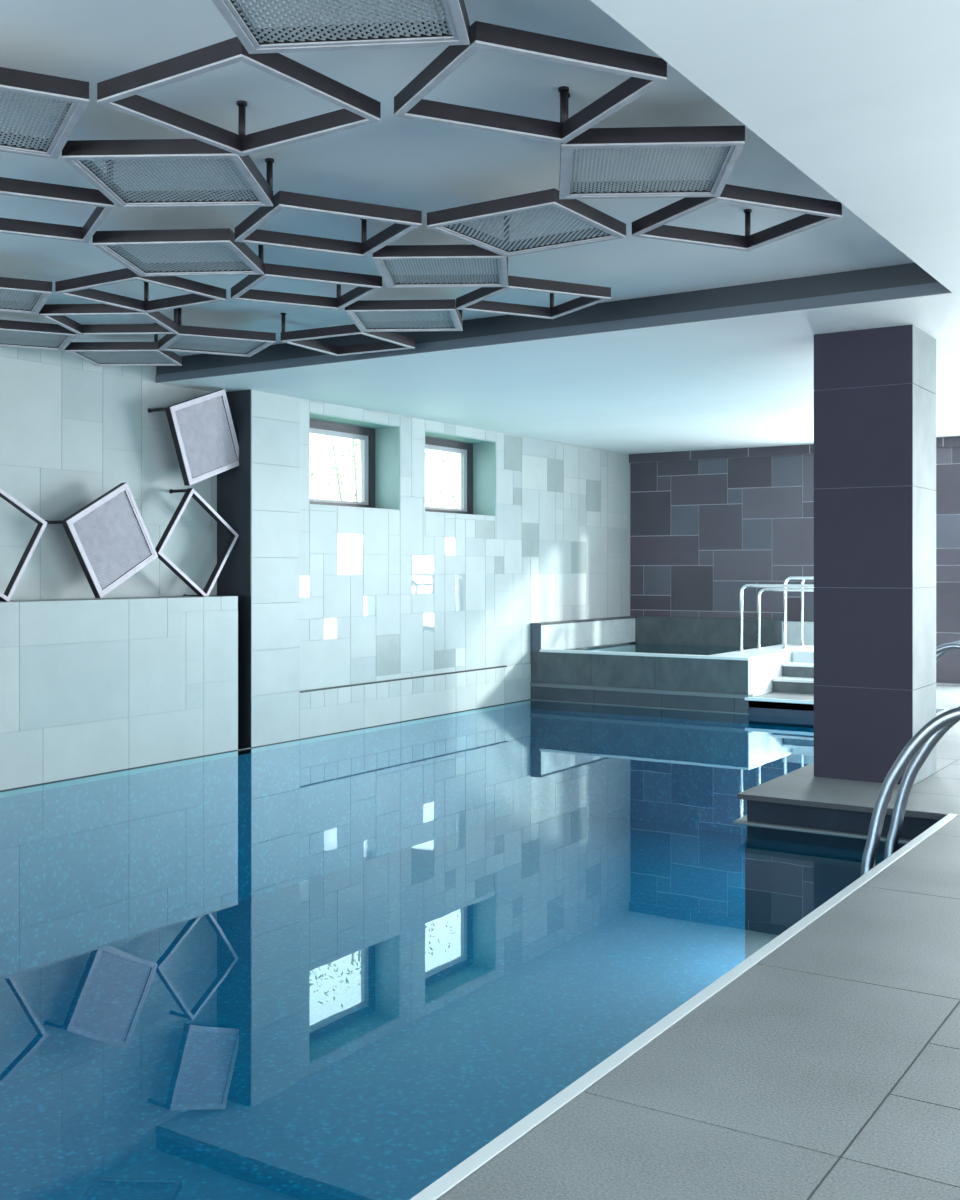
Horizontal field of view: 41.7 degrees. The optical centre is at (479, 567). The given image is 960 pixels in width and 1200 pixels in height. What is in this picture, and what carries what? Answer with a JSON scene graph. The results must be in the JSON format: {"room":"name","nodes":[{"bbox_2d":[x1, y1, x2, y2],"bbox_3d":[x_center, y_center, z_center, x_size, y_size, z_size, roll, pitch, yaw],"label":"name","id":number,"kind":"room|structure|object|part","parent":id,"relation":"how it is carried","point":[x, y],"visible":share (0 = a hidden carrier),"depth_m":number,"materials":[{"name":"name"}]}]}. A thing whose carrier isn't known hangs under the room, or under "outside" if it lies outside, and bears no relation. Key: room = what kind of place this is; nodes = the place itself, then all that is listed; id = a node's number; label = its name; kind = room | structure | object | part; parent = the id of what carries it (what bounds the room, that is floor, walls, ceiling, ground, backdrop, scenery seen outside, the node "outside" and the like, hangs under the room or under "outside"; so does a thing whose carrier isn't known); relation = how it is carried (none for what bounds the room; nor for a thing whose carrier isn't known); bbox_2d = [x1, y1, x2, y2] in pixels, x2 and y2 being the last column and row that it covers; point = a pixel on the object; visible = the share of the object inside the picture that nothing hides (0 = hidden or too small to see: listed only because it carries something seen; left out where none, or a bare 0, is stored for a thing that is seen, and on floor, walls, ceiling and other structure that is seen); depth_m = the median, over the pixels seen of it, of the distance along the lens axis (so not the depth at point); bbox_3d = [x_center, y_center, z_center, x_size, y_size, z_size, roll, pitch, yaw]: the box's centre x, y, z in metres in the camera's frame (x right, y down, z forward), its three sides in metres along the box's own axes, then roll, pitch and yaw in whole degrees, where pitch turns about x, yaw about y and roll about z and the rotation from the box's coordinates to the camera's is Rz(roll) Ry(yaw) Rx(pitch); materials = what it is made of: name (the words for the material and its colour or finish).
{"room":"indoor swimming pool","nodes":[
{"label":"indoor swimming pool","id":0,"kind":"room"},
{"bbox_2d":[0,332,629,797],"bbox_3d":[-3.820,0.625,10.447,0.756,5.150,21.420,0,0,33],"label":"wall","id":1,"kind":"structure","parent":0,"point":[305,596],"depth_m":12.33,"materials":[{"name":"grey tile"}]},
{"bbox_2d":[0,488,46,601],"bbox_3d":[-3.977,-0.235,10.072,0.300,1.023,1.020,0,0,33],"label":"square frame","id":2,"kind":"object","parent":1,"relation":"attached to","point":[34,540],"visible":0.86,"depth_m":10.24,"materials":[{"name":"silver metal"}]},
{"bbox_2d":[45,482,157,597],"bbox_3d":[-3.321,-0.245,11.089,0.300,1.016,1.018,0,0,33],"label":"square frame","id":3,"kind":"object","parent":1,"relation":"attached to","point":[75,531],"visible":1,"depth_m":10.99,"materials":[{"name":"silver metal"}]},
{"bbox_2d":[148,389,238,485],"bbox_3d":[-2.708,-1.245,12.039,0.300,0.954,0.959,0,0,33],"label":"square frame","id":4,"kind":"object","parent":1,"relation":"attached to","point":[172,411],"visible":1,"depth_m":11.93,"materials":[{"name":"silver metal"}]},
{"bbox_2d":[155,488,238,595],"bbox_3d":[-2.763,-0.225,11.954,0.300,1.042,1.040,0,0,33],"label":"square frame","id":5,"kind":"object","parent":1,"relation":"attached to","point":[189,492],"visible":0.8,"depth_m":11.87,"materials":[{"name":"silver metal"}]},
{"bbox_2d":[0,699,529,791],"bbox_3d":[-4.315,1.748,8.981,0.011,0.012,18.420,0,0,33],"label":"trim","id":6,"kind":"structure","parent":1,"relation":"attached to","point":[528,699],"depth_m":11.84,"materials":[{"name":"grey metal"}]},
{"bbox_2d":[309,412,399,510],"bbox_3d":[-1.525,-1.125,13.757,0.447,0.960,1.570,0,0,33],"label":"window","id":7,"kind":"structure","parent":1,"relation":"in","point":[380,442],"depth_m":14.33,"materials":[{"name":"grey"}]},
{"bbox_3d":[-1.667,-1.110,13.848,0.050,0.790,1.370,0,0,33],"label":"sash","id":8,"kind":"part","parent":7,"relation":"part of","materials":[{"name":"grey"}]},
{"bbox_2d":[300,665,506,692],"bbox_3d":[-0.750,1.266,14.530,0.016,0.017,4.030,0,0,33],"label":"trim","id":9,"kind":"structure","parent":1,"relation":"attached to","point":[505,665],"depth_m":14.22,"materials":[{"name":"grey metal"}]},
{"bbox_2d":[425,430,495,516],"bbox_3d":[-0.412,-1.125,15.484,0.447,0.960,1.560,0,0,33],"label":"window","id":10,"kind":"structure","parent":1,"relation":"in","point":[478,456],"depth_m":16.08,"materials":[{"name":"grey"}]},
{"bbox_3d":[-0.553,-1.110,15.575,0.050,0.790,1.360,0,0,33],"label":"sash","id":11,"kind":"part","parent":10,"relation":"part of","materials":[{"name":"grey"}]},
{"bbox_2d":[0,700,938,1199],"bbox_3d":[1.572,2.477,6.821,13.750,1.846,21.670,0,0,33],"label":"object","id":12,"kind":"object","parent":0,"point":[327,985],"visible":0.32,"depth_m":9.99,"materials":[{"name":"blue liquid"}]},
{"bbox_2d":[65,700,813,780],"bbox_3d":[-1.511,1.750,7.174,6.683,0.001,18.420,0,0,33],"label":"pool water","id":13,"kind":"object","parent":12,"relation":"in","point":[528,734],"visible":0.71,"depth_m":12.40,"materials":[{"name":"blue liquid"}]},
{"bbox_2d":[530,616,813,713],"bbox_3d":[2.754,1.252,17.145,3.023,1.035,3.013,0,0,33],"label":"tub","id":14,"kind":"object","parent":12,"relation":"on","point":[721,682],"visible":0.86,"depth_m":16.27,"materials":[{"name":"grey tile"}]},
{"bbox_2d":[581,643,754,654],"bbox_3d":[2.579,1.140,17.268,2.300,0.001,2.700,0,0,33],"label":"water","id":15,"kind":"object","parent":14,"relation":"in","point":[635,647],"visible":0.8,"depth_m":17.57,"materials":[{"name":"blue liquid"}]},
{"bbox_2d":[738,584,814,651],"bbox_3d":[3.932,0.797,15.860,1.440,1.176,0.090,0,0,33],"label":"handrail","id":16,"kind":"object","parent":14,"relation":"attached to","point":[743,587],"visible":0.5,"depth_m":16.14,"materials":[{"name":"silver metal"}]},
{"bbox_2d":[756,588,813,648],"bbox_3d":[4.288,0.674,16.439,1.440,0.811,0.090,0,0,33],"label":"handrail","id":17,"kind":"object","parent":14,"relation":"attached to","point":[763,589],"visible":0.55,"depth_m":16.79,"materials":[{"name":"silver metal"}]},
{"bbox_2d":[782,576,813,648],"bbox_3d":[4.550,0.597,16.496,1.240,0.966,0.090,0,0,33],"label":"handrail","id":18,"kind":"object","parent":14,"relation":"on","point":[787,579],"visible":0.48,"depth_m":16.79,"materials":[{"name":"silver metal"}]},
{"bbox_2d":[799,579,805,645],"bbox_3d":[4.938,0.597,17.115,1.240,0.966,0.090,0,0,33],"label":"handrail","id":19,"kind":"object","parent":14,"relation":"on","point":[802,580],"visible":0.3,"depth_m":17.41,"materials":[{"name":"silver metal"}]},
{"bbox_3d":[4.938,0.597,17.115,1.192,0.966,0.042,0,0,33],"label":"rail","id":20,"kind":"part","parent":19,"relation":"part of","materials":[{"name":"silver metal"}]},
{"bbox_2d":[733,815,910,843],"bbox_3d":[4.012,1.750,10.882,1.410,0.020,6.200,0,0,33],"label":"trim","id":21,"kind":"structure","parent":12,"relation":"attached to","point":[743,820],"depth_m":8.39,"materials":[{"name":"grey stone"}]},
{"bbox_2d":[0,0,959,453],"bbox_3d":[1.745,-1.980,6.859,14.000,0.500,21.920,0,0,33],"label":"ceiling","id":22,"kind":"structure","parent":0,"point":[855,104],"depth_m":6.28,"materials":[{"name":"paint"}]},
{"bbox_2d":[0,277,51,314],"bbox_3d":[-3.194,-1.840,8.119,0.754,0.220,0.754,0,0,-26],"label":"square frame","id":23,"kind":"object","parent":22,"relation":"hanging from","point":[36,301],"visible":1,"depth_m":8.06,"materials":[{"name":"silver metal"}]},
{"bbox_2d":[0,320,76,350],"bbox_3d":[-3.498,-1.840,9.564,0.754,0.220,0.754,0,0,-26],"label":"square frame","id":24,"kind":"object","parent":22,"relation":"hanging from","point":[64,337],"visible":1,"depth_m":9.48,"materials":[{"name":"silver metal"}]},
{"bbox_2d":[0,67,88,158],"bbox_3d":[-1.958,-1.840,4.839,0.754,0.220,0.754,0,0,-27],"label":"square frame","id":25,"kind":"object","parent":22,"relation":"hanging from","point":[75,93],"visible":1,"depth_m":4.80,"materials":[{"name":"silver metal"}]},
{"bbox_2d":[0,160,114,242],"bbox_3d":[-2.251,-1.840,6.207,0.754,0.220,0.754,0,0,-26],"label":"square frame","id":26,"kind":"object","parent":22,"relation":"hanging from","point":[8,186],"visible":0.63,"depth_m":6.03,"materials":[{"name":"silver metal"}]},
{"bbox_3d":[-1.775,-1.866,6.047,0.044,0.168,0.043,0,0,-26],"label":"hanging rod","id":27,"kind":"part","parent":26,"relation":"part of","materials":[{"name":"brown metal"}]},
{"bbox_2d":[39,304,177,334],"bbox_3d":[-2.623,-1.840,8.981,0.753,0.220,0.754,0,0,3],"label":"square frame","id":28,"kind":"object","parent":22,"relation":"attached to","point":[56,313],"visible":0.8,"depth_m":9.01,"materials":[{"name":"silver metal"}]},
{"bbox_3d":[-2.249,-1.866,9.316,0.043,0.168,0.044,0,0,3],"label":"hanging rod","id":29,"kind":"part","parent":28,"relation":"part of","materials":[{"name":"brown metal"}]},
{"bbox_2d":[65,323,181,365],"bbox_3d":[-2.932,-1.840,10.428,0.754,0.220,0.754,0,0,2],"label":"square frame","id":30,"kind":"object","parent":22,"relation":"hanging from","point":[82,350],"visible":1,"depth_m":10.31,"materials":[{"name":"silver metal"}]},
{"bbox_3d":[-2.586,-1.866,10.064,0.043,0.168,0.044,0,0,2],"label":"hanging rod","id":31,"kind":"part","parent":30,"relation":"part of","materials":[{"name":"brown metal"}]},
{"bbox_2d":[55,268,225,312],"bbox_3d":[-2.159,-1.840,8.054,0.753,0.220,0.754,0,0,33],"label":"square frame","id":32,"kind":"object","parent":22,"relation":"attached to","point":[79,287],"visible":0.96,"depth_m":8.04,"materials":[{"name":"silver metal"}]},
{"bbox_3d":[-2.262,-1.866,8.545,0.043,0.168,0.044,0,0,33],"label":"hanging rod","id":33,"kind":"part","parent":32,"relation":"part of","materials":[{"name":"brown metal"}]},
{"bbox_2d":[62,139,273,207],"bbox_3d":[-1.374,-1.840,5.679,0.753,0.220,0.754,0,0,2],"label":"square frame","id":34,"kind":"object","parent":22,"relation":"attached to","point":[79,154],"visible":1,"depth_m":5.59,"materials":[{"name":"silver metal"}]},
{"bbox_3d":[-1.005,-1.866,6.020,0.043,0.168,0.044,0,0,2],"label":"hanging rod","id":35,"kind":"part","parent":34,"relation":"part of","materials":[{"name":"brown metal"}]},
{"bbox_2d":[93,228,263,276],"bbox_3d":[-1.671,-1.840,7.095,0.754,0.220,0.754,0,0,4],"label":"square frame","id":36,"kind":"object","parent":22,"relation":"attached to","point":[110,243],"visible":0.99,"depth_m":6.98,"materials":[{"name":"silver metal"}]},
{"bbox_3d":[-1.290,-1.866,7.423,0.043,0.168,0.044,0,0,4],"label":"hanging rod","id":37,"kind":"part","parent":36,"relation":"part of","materials":[{"name":"brown metal"}]},
{"bbox_2d":[158,308,275,356],"bbox_3d":[-2.067,-1.840,9.845,0.754,0.220,0.754,0,0,-25],"label":"square frame","id":38,"kind":"object","parent":22,"relation":"attached to","point":[260,340],"visible":1,"depth_m":9.71,"materials":[{"name":"silver metal"}]},
{"bbox_3d":[-2.234,-1.866,9.372,0.044,0.168,0.043,0,0,-25],"label":"hanging rod","id":39,"kind":"part","parent":38,"relation":"part of","materials":[{"name":"brown metal"}]},
{"bbox_2d":[97,37,380,155],"bbox_3d":[-0.905,-1.840,4.788,0.754,0.220,0.754,0,0,34],"label":"square frame","id":40,"kind":"object","parent":22,"relation":"hanging from","point":[119,93],"visible":0.97,"depth_m":4.74,"materials":[{"name":"silver metal"}]},
{"bbox_3d":[-0.997,-1.866,5.282,0.043,0.168,0.044,0,0,34],"label":"hanging rod","id":41,"kind":"part","parent":40,"relation":"part of","materials":[{"name":"brown metal"}]},
{"bbox_2d":[231,263,381,309],"bbox_3d":[-1.104,-1.840,7.963,0.754,0.220,0.754,0,0,-27],"label":"square frame","id":42,"kind":"object","parent":22,"relation":"attached to","point":[367,284],"visible":0.98,"depth_m":7.87,"materials":[{"name":"silver metal"}]},
{"bbox_3d":[-0.946,-1.866,8.439,0.044,0.168,0.043,0,0,-27],"label":"hanging rod","id":43,"kind":"part","parent":42,"relation":"part of","materials":[{"name":"brown metal"}]},
{"bbox_2d":[235,191,421,256],"bbox_3d":[-0.796,-1.840,6.530,0.754,0.220,0.754,0,0,-27],"label":"square frame","id":44,"kind":"object","parent":22,"relation":"attached to","point":[404,220],"visible":1,"depth_m":6.42,"materials":[{"name":"silver metal"}]},
{"bbox_3d":[-0.645,-1.866,7.009,0.044,0.168,0.043,0,0,-27],"label":"hanging rod","id":45,"kind":"part","parent":44,"relation":"part of","materials":[{"name":"brown metal"}]},
{"bbox_2d":[212,0,469,53],"bbox_3d":[-0.444,-1.840,3.832,0.760,0.220,0.754,0,0,6],"label":"square frame","id":46,"kind":"object","parent":22,"relation":"hanging from","point":[454,29],"visible":1,"depth_m":4.06,"materials":[{"name":"silver metal"}]},
{"bbox_2d":[280,313,414,355],"bbox_3d":[-1.024,-1.840,9.795,0.754,0.220,0.754,0,0,29],"label":"square frame","id":47,"kind":"object","parent":22,"relation":"hanging from","point":[301,338],"visible":0.94,"depth_m":9.73,"materials":[{"name":"silver metal"}]},
{"bbox_3d":[-1.506,-1.866,9.655,0.043,0.168,0.044,0,0,29],"label":"hanging rod","id":48,"kind":"part","parent":47,"relation":"part of","materials":[{"name":"brown metal"}]},
{"bbox_2d":[345,299,462,331],"bbox_3d":[-0.516,-1.840,8.861,0.754,0.220,0.754,0,0,3],"label":"square frame","id":49,"kind":"object","parent":22,"relation":"hanging from","point":[354,310],"visible":1,"depth_m":8.73,"materials":[{"name":"silver metal"}]},
{"bbox_2d":[373,245,507,287],"bbox_3d":[-0.210,-1.840,7.413,0.753,0.220,0.754,0,0,2],"label":"square frame","id":50,"kind":"object","parent":22,"relation":"attached to","point":[388,253],"visible":1,"depth_m":7.33,"materials":[{"name":"silver metal"}]},
{"bbox_2d":[427,188,625,256],"bbox_3d":[0.248,-1.840,6.508,0.754,0.220,0.754,0,0,34],"label":"square frame","id":51,"kind":"object","parent":22,"relation":"attached to","point":[451,221],"visible":1,"depth_m":6.41,"materials":[{"name":"silver metal"}]},
{"bbox_3d":[0.148,-1.866,7.000,0.043,0.168,0.044,0,0,34],"label":"hanging rod","id":52,"kind":"part","parent":51,"relation":"part of","materials":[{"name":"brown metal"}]},
{"bbox_2d":[394,21,666,143],"bbox_3d":[0.168,-1.840,4.653,0.754,0.220,0.754,0,0,-25],"label":"square frame","id":53,"kind":"object","parent":22,"relation":"attached to","point":[646,72],"visible":0.97,"depth_m":4.56,"materials":[{"name":"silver metal"}]},
{"bbox_3d":[0.340,-1.866,5.125,0.044,0.168,0.043,0,0,-25],"label":"hanging rod","id":54,"kind":"part","parent":53,"relation":"part of","materials":[{"name":"brown metal"}]},
{"bbox_2d":[456,275,610,318],"bbox_3d":[0.343,-1.840,8.277,0.754,0.220,0.754,0,0,-27],"label":"square frame","id":55,"kind":"object","parent":22,"relation":"attached to","point":[590,295],"visible":1,"depth_m":8.23,"materials":[{"name":"silver metal"}]},
{"bbox_3d":[0.499,-1.866,8.754,0.044,0.168,0.043,0,0,-27],"label":"hanging rod","id":56,"kind":"part","parent":55,"relation":"part of","materials":[{"name":"brown metal"}]},
{"bbox_2d":[155,263,951,382],"bbox_3d":[-0.031,-1.841,9.870,7.150,0.218,0.021,0,0,33],"label":"ceiling beam","id":57,"kind":"structure","parent":22,"relation":"attached to","point":[909,280],"depth_m":9.15,"materials":[{"name":"grey"}]},
{"bbox_2d":[559,92,744,198],"bbox_3d":[0.723,-1.840,5.524,0.754,0.220,0.754,0,0,3],"label":"ceiling panel","id":58,"kind":"object","parent":22,"relation":"attached to","point":[732,137],"visible":0.99,"depth_m":5.41,"materials":[{"name":"silver metal"}]},
{"bbox_3d":[0.350,-1.866,5.188,0.043,0.168,0.044,0,0,3],"label":"hanging rod","id":59,"kind":"part","parent":58,"relation":"part of","materials":[{"name":"brown metal"}]},
{"bbox_2d":[632,184,841,250],"bbox_3d":[1.290,-1.840,6.400,0.754,0.220,0.754,0,0,-25],"label":"square frame","id":60,"kind":"object","parent":22,"relation":"attached to","point":[817,211],"visible":0.94,"depth_m":6.38,"materials":[{"name":"silver metal"}]},
{"bbox_3d":[1.460,-1.866,6.872,0.044,0.168,0.043,0,0,-25],"label":"hanging rod","id":61,"kind":"part","parent":60,"relation":"part of","materials":[{"name":"brown metal"}]},
{"bbox_2d":[438,684,959,1199],"bbox_3d":[3.228,1.610,5.902,9.970,0.120,21.420,0,0,33],"label":"floor","id":62,"kind":"structure","parent":0,"point":[829,1068],"depth_m":3.85,"materials":[{"name":"grey tile"}]},
{"bbox_2d":[410,813,957,1199],"bbox_3d":[-0.348,1.609,2.771,0.052,0.122,12.280,0,0,33],"label":"trim","id":63,"kind":"structure","parent":62,"relation":"attached to","point":[440,1187],"depth_m":4.07,"materials":[{"name":"white stone"}]},
{"bbox_2d":[772,647,813,693],"bbox_3d":[4.732,1.315,16.296,1.208,0.470,2.120,0,0,33],"label":"stone steps","id":64,"kind":"structure","parent":62,"relation":"on","point":[798,674],"depth_m":15.88,"materials":[{"name":"grey stone"}]},
{"bbox_2d":[737,697,947,819],"bbox_3d":[3.493,1.567,11.404,2.202,0.035,7.100,0,0,12],"label":"trim","id":65,"kind":"structure","parent":62,"relation":"attached to","point":[741,795],"depth_m":8.43,"materials":[{"name":"stone"}]},
{"bbox_2d":[814,325,935,784],"bbox_3d":[2.966,-0.090,9.448,0.715,3.280,0.705,0,0,33],"label":"column","id":66,"kind":"structure","parent":62,"relation":"on","point":[875,388],"depth_m":9.17,"materials":[{"name":"grey tile"}]},
{"bbox_2d":[861,706,959,875],"bbox_3d":[2.670,1.645,7.080,0.934,1.811,0.596,0,0,33],"label":"pool ladder","id":67,"kind":"object","parent":62,"relation":"on","point":[915,753],"visible":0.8,"depth_m":7.07,"materials":[{"name":"silver metal"}]},
{"bbox_3d":[2.796,1.645,7.288,0.909,1.811,0.048,0,0,33],"label":"rail","id":68,"kind":"part","parent":67,"relation":"part of","materials":[{"name":"silver metal"}]},
{"bbox_2d":[936,641,959,661],"bbox_3d":[4.676,1.645,12.739,0.934,1.811,0.590,0,0,33],"label":"pool ladder","id":69,"kind":"object","parent":62,"relation":"on","point":[941,650],"visible":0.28,"depth_m":12.49,"materials":[{"name":"silver metal"}]},
{"bbox_3d":[4.541,1.645,12.540,0.909,1.811,0.048,0,0,33],"label":"rail","id":70,"kind":"part","parent":69,"relation":"part of","materials":[{"name":"silver metal"}]},
{"bbox_2d":[629,436,959,684],"bbox_3d":[7.497,-0.090,16.010,13.750,3.280,0.303,0,0,33],"label":"wall","id":71,"kind":"structure","parent":0,"point":[705,525],"depth_m":18.30,"materials":[{"name":"grey tile"}]},
{"label":"outside","id":72,"kind":"structure","parent":0,"visible":0},
{"bbox_3d":[-2.459,0.700,17.648,4.740,0.300,9.000,0,0,33],"label":"ground","id":73,"kind":"structure","parent":72,"visible":0},
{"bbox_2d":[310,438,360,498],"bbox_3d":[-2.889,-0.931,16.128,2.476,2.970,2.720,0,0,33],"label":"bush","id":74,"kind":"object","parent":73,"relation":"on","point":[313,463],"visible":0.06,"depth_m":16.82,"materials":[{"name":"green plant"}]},
{"bbox_2d":[310,436,460,506],"bbox_3d":[-1.503,-0.913,18.461,2.431,2.934,2.719,0,0,33],"label":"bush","id":75,"kind":"object","parent":73,"relation":"on","point":[354,445],"visible":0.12,"depth_m":17.80,"materials":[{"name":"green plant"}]}
]}

